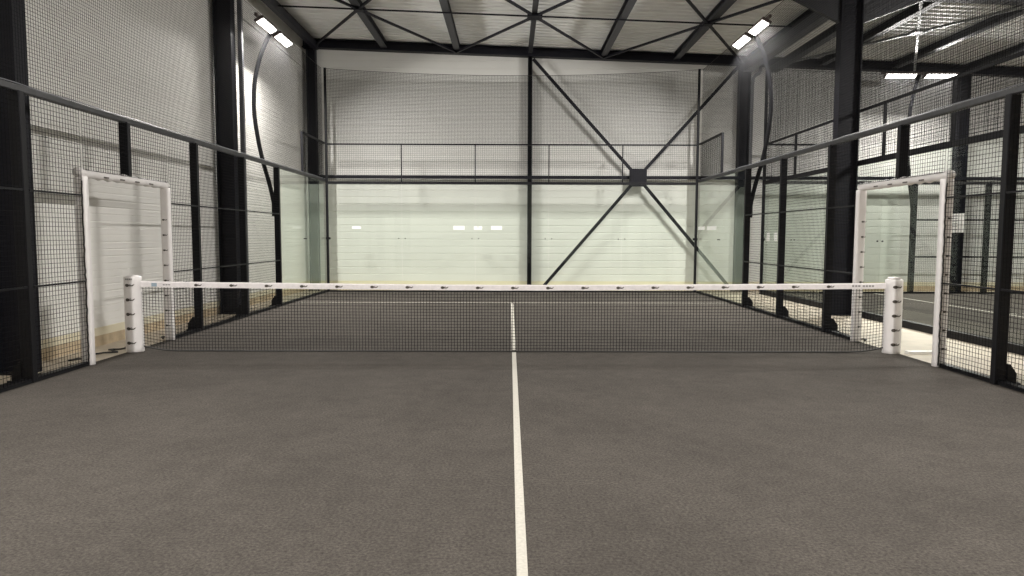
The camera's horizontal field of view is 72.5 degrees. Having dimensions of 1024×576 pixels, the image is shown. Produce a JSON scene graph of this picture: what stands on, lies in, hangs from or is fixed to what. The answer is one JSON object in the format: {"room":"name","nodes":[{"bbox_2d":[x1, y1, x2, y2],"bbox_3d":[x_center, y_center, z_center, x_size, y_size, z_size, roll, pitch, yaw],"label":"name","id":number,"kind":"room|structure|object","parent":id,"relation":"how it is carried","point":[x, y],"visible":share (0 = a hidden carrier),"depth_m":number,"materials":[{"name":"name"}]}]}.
{"room":"sports hall","nodes":[
{"label":"sports hall","id":0,"kind":"room"},
{"bbox_2d":[25,0,307,339],"bbox_3d":[-5.867,-2.232,7.158,0.124,5.960,25.470,0,4,0],"label":"wall","id":1,"kind":"structure","parent":0,"point":[125,219],"depth_m":10.96,"materials":[{"name":"white metal"}]},
{"bbox_2d":[41,289,308,360],"bbox_3d":[-5.871,0.924,7.395,0.132,0.150,25.470,0,4,0],"label":"baseboard","id":2,"kind":"structure","parent":1,"relation":"attached to","point":[115,336],"depth_m":10.24,"materials":[{"name":"beige concrete"}]},
{"bbox_2d":[41,281,308,348],"bbox_3d":[-5.867,0.794,7.385,0.140,0.110,25.470,0,4,0],"label":"trim","id":3,"kind":"structure","parent":1,"relation":"attached to","point":[98,331],"depth_m":10.15,"materials":[{"name":"beige"}]},
{"bbox_2d":[234,0,303,67],"bbox_3d":[-5.857,-5.912,6.883,0.124,1.380,25.470,0,4,0],"label":"trim","id":4,"kind":"structure","parent":1,"relation":"attached to","point":[258,5],"depth_m":17.15,"materials":[{"name":"white metal"}]},
{"bbox_2d":[0,290,1023,384],"bbox_3d":[10.857,1.179,7.471,33.750,0.280,25.870,0,4,0],"label":"floor","id":5,"kind":"structure","parent":0,"point":[911,340],"depth_m":10.35,"materials":[{"name":"beige concrete"}]},
{"bbox_2d":[0,0,41,374],"bbox_3d":[-5.595,-2.417,7.642,0.420,6.778,0.260,0,4,0],"label":"steel column","id":6,"kind":"structure","parent":5,"relation":"on","point":[2,161],"depth_m":7.78,"materials":[{"name":"black metal"}]},
{"bbox_2d":[69,346,125,360],"bbox_3d":[-5.369,0.854,9.125,0.252,0.027,1.062,1,4,10],"label":"cable","id":7,"kind":"object","parent":5,"relation":"on","point":[113,350],"visible":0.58,"depth_m":9.23,"materials":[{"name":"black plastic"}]},
{"bbox_2d":[0,77,327,392],"bbox_3d":[-5.125,-1.309,11.024,0.260,4.065,15.964,0,4,0],"label":"fence","id":8,"kind":"object","parent":5,"relation":"on","point":[25,372],"visible":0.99,"depth_m":8.47,"materials":[{"name":"black metal"}]},
{"bbox_2d":[72,167,174,364],"bbox_3d":[-5.038,-0.323,9.224,0.146,2.328,2.115,0,4,0],"label":"padding","id":9,"kind":"object","parent":8,"relation":"attached to","point":[165,191],"visible":0.9,"depth_m":8.27,"materials":[{"name":"white plastic"}]},
{"bbox_2d":[0,0,322,177],"bbox_3d":[-5.087,-3.821,10.828,0.011,2.948,16.024,0,4,0],"label":"netting","id":10,"kind":"object","parent":8,"relation":"on","point":[209,32],"visible":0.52,"depth_m":11.26,"materials":[{"name":"black fabric"}]},
{"bbox_2d":[252,12,292,215],"bbox_3d":[-5.247,-3.531,14.950,0.628,3.970,2.080,0,4,0],"label":"floodlight mast","id":11,"kind":"object","parent":8,"relation":"attached to","point":[261,20],"visible":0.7,"depth_m":14.88,"materials":[{"name":"black metal"}]},
{"bbox_2d":[212,0,240,313],"bbox_3d":[-5.615,-2.870,13.695,0.380,6.778,0.260,0,4,0],"label":"steel column","id":12,"kind":"structure","parent":5,"relation":"on","point":[232,259],"depth_m":13.69,"materials":[{"name":"black metal"}]},
{"bbox_2d":[237,0,249,311],"bbox_3d":[-5.362,-2.709,13.938,0.080,6.420,0.080,0,4,0],"label":"steel column","id":13,"kind":"structure","parent":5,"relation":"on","point":[240,1],"depth_m":13.82,"materials":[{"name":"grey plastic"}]},
{"bbox_2d":[306,47,320,289],"bbox_3d":[-5.621,-3.319,19.678,0.290,6.777,0.240,0,4,0],"label":"steel column","id":14,"kind":"structure","parent":5,"relation":"on","point":[313,184],"depth_m":19.73,"materials":[{"name":"black metal"}]},
{"bbox_2d":[261,0,317,49],"bbox_3d":[-5.379,-5.730,6.752,0.140,0.180,25.180,0,4,0],"label":"beam","id":15,"kind":"structure","parent":14,"relation":"attached to","point":[280,12],"depth_m":17.00,"materials":[{"name":"black metal"}]},
{"bbox_2d":[0,292,1023,575],"bbox_3d":[0.027,0.871,9.171,10.200,0.023,20.180,0,4,0],"label":"turf","id":16,"kind":"object","parent":5,"relation":"on","point":[150,462],"visible":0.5,"depth_m":4.97,"materials":[{"name":"grey carpet"}]},
{"bbox_2d":[123,275,144,352],"bbox_3d":[-4.992,0.337,9.221,0.231,1.012,0.189,0,4,0],"label":"net post","id":17,"kind":"object","parent":16,"relation":"on","point":[133,295],"visible":1,"depth_m":9.15,"materials":[{"name":"white plastic"}]},
{"bbox_2d":[141,281,885,352],"bbox_3d":[0.028,0.385,9.244,9.896,0.932,0.026,0,4,0],"label":"net","id":18,"kind":"object","parent":16,"relation":"on","point":[161,284],"visible":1,"depth_m":9.24,"materials":[{"name":"black fabric"}]},
{"bbox_2d":[882,277,903,353],"bbox_3d":[5.048,0.362,9.257,0.232,1.012,0.189,0,4,0],"label":"net post","id":19,"kind":"object","parent":16,"relation":"on","point":[893,293],"visible":1,"depth_m":9.19,"materials":[{"name":"white plastic"}]},
{"bbox_2d":[323,68,700,292],"bbox_3d":[0.001,-2.879,18.953,10.120,6.040,0.110,0,4,0],"label":"enclosure","id":20,"kind":"object","parent":5,"relation":"on","point":[327,182],"visible":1,"depth_m":18.94,"materials":[{"name":"black metal"}]},
{"bbox_2d":[453,226,464,229],"bbox_3d":[-1.448,-1.643,19.057,0.310,0.110,0.003,0,4,0],"label":"sticker","id":21,"kind":"object","parent":20,"relation":"attached to","point":[454,227],"visible":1,"depth_m":19.06,"materials":[{"name":"white"}]},
{"bbox_2d":[474,226,481,229],"bbox_3d":[-0.928,-1.636,19.059,0.230,0.100,0.004,0,4,0],"label":"sticker","id":22,"kind":"object","parent":20,"relation":"attached to","point":[475,227],"visible":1,"depth_m":19.06,"materials":[{"name":"white"}]},
{"bbox_2d":[491,226,501,229],"bbox_3d":[-0.423,-1.640,19.061,0.300,0.110,0.003,0,4,0],"label":"sticker","id":23,"kind":"object","parent":20,"relation":"attached to","point":[492,227],"visible":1,"depth_m":19.06,"materials":[{"name":"white"}]},
{"bbox_2d":[326,68,697,143],"bbox_3d":[0.006,-4.887,18.827,10.006,1.990,0.013,0,4,0],"label":"netting","id":24,"kind":"object","parent":20,"relation":"on","point":[680,72],"visible":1,"depth_m":18.83,"materials":[{"name":"black fabric"}]},
{"bbox_2d":[527,56,531,284],"bbox_3d":[0.479,-3.196,19.728,0.160,6.558,0.260,0,4,0],"label":"steel column","id":25,"kind":"structure","parent":5,"relation":"on","point":[529,187],"depth_m":19.75,"materials":[{"name":"black metal"}]},
{"bbox_2d":[302,38,1023,77],"bbox_3d":[10.842,-6.169,19.541,33.330,1.440,0.220,0,4,0],"label":"beam","id":26,"kind":"structure","parent":25,"relation":"on","point":[326,44],"depth_m":19.46,"materials":[{"name":"black metal"}]},
{"bbox_2d":[316,0,456,52],"bbox_3d":[-3.512,-6.407,16.480,3.984,0.192,5.796,0,4,0],"label":"brace","id":27,"kind":"object","parent":26,"relation":"attached to","point":[356,9],"visible":0.9,"depth_m":16.95,"materials":[{"name":"black paint"}]},
{"bbox_2d":[457,0,603,58],"bbox_3d":[0.518,-6.252,16.506,4.104,0.196,5.796,0,4,0],"label":"brace","id":28,"kind":"object","parent":26,"relation":"attached to","point":[530,16],"visible":1,"depth_m":16.59,"materials":[{"name":"black paint"}]},
{"bbox_2d":[278,5,791,27],"bbox_3d":[0.469,-6.214,15.972,11.901,0.458,0.030,0,4,0],"label":"rod","id":29,"kind":"object","parent":28,"relation":"attached to","point":[278,5],"visible":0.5,"depth_m":15.96,"materials":[{"name":"black paint"}]},
{"bbox_2d":[603,0,781,63],"bbox_3d":[4.482,-6.100,16.531,3.914,0.189,5.795,0,4,0],"label":"brace","id":30,"kind":"object","parent":26,"relation":"attached to","point":[709,24],"visible":1,"depth_m":16.22,"materials":[{"name":"black paint"}]},
{"bbox_2d":[770,23,836,72],"bbox_3d":[7.277,-5.858,16.538,0.200,0.180,5.730,0,4,0],"label":"beam","id":31,"kind":"structure","parent":26,"relation":"attached to","point":[827,31],"depth_m":17.02,"materials":[{"name":"black metal"}]},
{"bbox_2d":[797,2,1023,70],"bbox_3d":[9.317,-5.915,16.561,3.853,0.187,5.800,0,4,0],"label":"brace","id":32,"kind":"object","parent":26,"relation":"attached to","point":[1003,11],"visible":0.48,"depth_m":15.82,"materials":[{"name":"silver metal"}]},
{"bbox_2d":[314,175,1023,180],"bbox_3d":[10.924,-3.092,19.711,33.150,0.090,0.080,0,4,0],"label":"beam","id":33,"kind":"structure","parent":25,"relation":"attached to","point":[332,176],"depth_m":19.64,"materials":[{"name":"black metal"}]},
{"bbox_2d":[732,65,750,291],"bbox_3d":[6.478,-3.072,19.738,0.340,6.342,0.280,0,4,0],"label":"steel column","id":34,"kind":"structure","parent":5,"relation":"on","point":[739,184],"depth_m":19.75,"materials":[{"name":"black metal"}]},
{"bbox_2d":[532,58,741,291],"bbox_3d":[3.479,-3.127,19.563,5.863,6.476,0.120,0,4,0],"label":"brace","id":35,"kind":"object","parent":34,"relation":"attached to","point":[639,174],"visible":0.84,"depth_m":19.54,"materials":[{"name":"black paint"}]},
{"bbox_2d":[749,65,761,249],"bbox_3d":[6.734,-2.894,16.690,0.300,6.403,5.593,0,4,0],"label":"pipe","id":36,"kind":"object","parent":5,"relation":"on","point":[753,80],"visible":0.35,"depth_m":19.28,"materials":[{"name":"grey plastic"}]},
{"bbox_2d":[831,0,864,315],"bbox_3d":[6.539,-2.621,13.735,0.460,6.340,0.260,0,4,0],"label":"steel column","id":37,"kind":"structure","parent":5,"relation":"on","point":[837,233],"depth_m":13.71,"materials":[{"name":"black metal"}]},
{"bbox_2d":[743,12,828,71],"bbox_3d":[6.567,-5.673,13.516,0.240,0.220,11.780,0,4,0],"label":"beam","id":38,"kind":"structure","parent":37,"relation":"attached to","point":[812,16],"depth_m":16.45,"materials":[{"name":"black metal"}]},
{"bbox_2d":[792,0,1023,23],"bbox_3d":[10.862,-5.659,13.542,33.330,1.560,0.220,0,4,0],"label":"rafter","id":39,"kind":"object","parent":37,"relation":"on","point":[830,3],"visible":0.69,"depth_m":13.50,"materials":[{"name":"grey paint"}]},
{"bbox_2d":[696,83,1023,392],"bbox_3d":[5.175,-1.284,11.061,0.260,4.065,15.964,0,4,0],"label":"fence","id":40,"kind":"object","parent":5,"relation":"on","point":[1003,374],"visible":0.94,"depth_m":8.90,"materials":[{"name":"black metal"}]},
{"bbox_2d":[707,226,715,229],"bbox_3d":[5.048,-1.517,17.678,0.003,0.100,0.830,0,4,0],"label":"sticker","id":41,"kind":"object","parent":40,"relation":"attached to","point":[708,227],"visible":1,"depth_m":17.67,"materials":[{"name":"white"}]},
{"bbox_2d":[732,14,772,217],"bbox_3d":[5.280,-3.506,14.988,0.628,3.970,2.080,0,4,0],"label":"floodlight mast","id":42,"kind":"object","parent":40,"relation":"attached to","point":[763,22],"visible":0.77,"depth_m":14.93,"materials":[{"name":"black metal"}]},
{"bbox_2d":[701,0,1023,178],"bbox_3d":[5.152,-3.796,10.864,0.011,2.948,16.024,0,4,0],"label":"netting","id":43,"kind":"object","parent":40,"relation":"on","point":[813,80],"visible":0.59,"depth_m":11.19,"materials":[{"name":"black fabric"}]},
{"bbox_2d":[850,170,954,366],"bbox_3d":[5.096,-0.298,9.260,0.146,2.328,2.115,0,4,0],"label":"padding","id":44,"kind":"object","parent":40,"relation":"attached to","point":[861,193],"visible":0.9,"depth_m":8.30,"materials":[{"name":"white plastic"}]},
{"bbox_2d":[759,51,1023,354],"bbox_3d":[15.393,-2.446,13.858,17.250,6.020,10.140,0,4,0],"label":"enclosure","id":45,"kind":"object","parent":5,"relation":"on","point":[912,325],"visible":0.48,"depth_m":16.21,"materials":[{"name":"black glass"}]},
{"bbox_2d":[766,0,1023,141],"bbox_3d":[6.824,-4.483,13.677,0.011,1.988,10.024,0,4,0],"label":"netting","id":46,"kind":"object","parent":45,"relation":"on","point":[878,5],"visible":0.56,"depth_m":12.34,"materials":[{"name":"black fabric"}]},
{"bbox_2d":[768,69,1023,144],"bbox_3d":[13.421,-4.844,18.725,13.174,1.989,0.013,0,4,0],"label":"netting","id":47,"kind":"object","parent":45,"relation":"on","point":[948,93],"visible":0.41,"depth_m":18.72,"materials":[{"name":"black fabric"}]},
{"bbox_2d":[881,72,959,209],"bbox_3d":[10.873,-3.787,18.950,2.080,3.970,0.626,0,4,0],"label":"floodlight mast","id":48,"kind":"object","parent":45,"relation":"attached to","point":[898,73],"visible":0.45,"depth_m":18.61,"materials":[{"name":"black metal"}]},
{"bbox_2d":[952,213,964,232],"bbox_3d":[6.809,-1.000,10.774,0.016,0.290,0.490,0,4,0],"label":"notice sign","id":49,"kind":"object","parent":45,"relation":"attached to","point":[958,216],"visible":0.45,"depth_m":10.64,"materials":[{"name":"white paper"}]},
{"bbox_2d":[786,293,1023,343],"bbox_3d":[16.795,0.547,14.088,20.030,0.023,10.020,0,4,0],"label":"turf","id":50,"kind":"object","parent":5,"relation":"on","point":[919,308],"visible":0.41,"depth_m":14.71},
{"bbox_2d":[905,351,931,354],"bbox_3d":[5.481,0.864,9.344,0.410,0.040,0.090,0,4,0],"label":"threshold strip","id":51,"kind":"object","parent":5,"relation":"on","point":[906,352],"visible":0.64,"depth_m":9.30,"materials":[{"name":"white"}]},
{"bbox_2d":[949,74,971,291],"bbox_3d":[12.628,-2.947,19.768,0.340,6.120,0.280,0,4,0],"label":"steel column","id":52,"kind":"structure","parent":5,"relation":"on","point":[958,161],"depth_m":19.74,"materials":[{"name":"black metal"}]},
{"bbox_2d":[277,0,1023,66],"bbox_3d":[10.875,-5.496,7.011,33.550,1.458,25.750,0,4,0],"label":"ceiling","id":53,"kind":"structure","parent":0,"point":[317,22],"depth_m":17.28,"materials":[{"name":"white metal"}]},
{"bbox_2d":[348,0,386,47],"bbox_3d":[-3.509,-5.800,6.764,0.170,0.180,25.200,0,4,0],"label":"rafter","id":54,"kind":"structure","parent":53,"relation":"attached to","point":[367,20],"depth_m":17.52,"materials":[{"name":"grey paint"}]},
{"bbox_2d":[439,0,459,50],"bbox_3d":[-1.479,-5.722,6.776,0.170,0.180,25.200,0,4,0],"label":"rafter","id":55,"kind":"structure","parent":53,"relation":"attached to","point":[445,5],"depth_m":17.03,"materials":[{"name":"grey paint"}]},
{"bbox_2d":[528,0,538,53],"bbox_3d":[0.551,-5.644,6.789,0.110,0.180,25.200,0,4,0],"label":"rafter","id":56,"kind":"structure","parent":53,"relation":"attached to","point":[535,2],"depth_m":17.10,"materials":[{"name":"grey paint"}]},
{"bbox_2d":[601,0,636,55],"bbox_3d":[2.581,-5.566,6.802,0.170,0.180,25.200,0,4,0],"label":"rafter","id":57,"kind":"structure","parent":53,"relation":"attached to","point":[628,5],"depth_m":16.75,"materials":[{"name":"grey paint"}]},
{"bbox_2d":[674,0,736,59],"bbox_3d":[4.611,-5.489,6.815,0.170,0.180,25.200,0,4,0],"label":"rafter","id":58,"kind":"structure","parent":53,"relation":"attached to","point":[722,6],"depth_m":16.81,"materials":[{"name":"grey paint"}]},
{"bbox_2d":[747,9,813,57],"bbox_3d":[6.640,-5.411,6.827,0.170,0.180,25.200,0,4,0],"label":"rafter","id":59,"kind":"structure","parent":53,"relation":"attached to","point":[809,10],"depth_m":16.84,"materials":[{"name":"black paint"}]},
{"bbox_2d":[820,2,941,64],"bbox_3d":[8.670,-5.333,6.840,0.170,0.180,25.200,0,4,0],"label":"rafter","id":60,"kind":"structure","parent":53,"relation":"attached to","point":[911,9],"depth_m":15.80,"materials":[{"name":"grey paint"}]},
{"bbox_2d":[894,5,1023,67],"bbox_3d":[10.700,-5.255,6.853,0.170,0.180,25.200,0,4,0],"label":"beam","id":61,"kind":"structure","parent":53,"relation":"attached to","point":[1013,13],"depth_m":16.56,"materials":[{"name":"black metal"}]},
{"bbox_2d":[965,43,1023,70],"bbox_3d":[12.730,-5.177,6.865,0.170,0.180,25.200,0,4,0],"label":"beam","id":62,"kind":"structure","parent":53,"relation":"attached to","point":[1021,45],"depth_m":18.25,"materials":[{"name":"black metal"}]},
{"bbox_2d":[304,55,1023,281],"bbox_3d":[10.823,-3.347,19.958,33.350,6.360,0.129,0,4,0],"label":"wall","id":63,"kind":"structure","parent":0,"point":[649,246],"depth_m":19.91,"materials":[{"name":"white metal"}]},
{"bbox_2d":[304,49,444,54],"bbox_3d":[10.833,-7.017,19.686,33.350,1.000,0.124,0,4,0],"label":"trim","id":64,"kind":"structure","parent":63,"relation":"attached to","point":[319,51],"depth_m":19.61,"materials":[{"name":"black metal"}]},
{"bbox_2d":[309,281,1022,285],"bbox_3d":[10.825,-0.120,20.194,33.330,0.110,0.140,0,4,0],"label":"trim","id":65,"kind":"structure","parent":63,"relation":"attached to","point":[344,282],"depth_m":20.09,"materials":[{"name":"beige fabric"}]},
{"bbox_2d":[321,286,1023,290],"bbox_3d":[10.824,0.009,20.208,33.330,0.150,0.132,0,4,0],"label":"baseboard","id":66,"kind":"structure","parent":63,"relation":"attached to","point":[916,288],"depth_m":20.14,"materials":[{"name":"beige concrete"}]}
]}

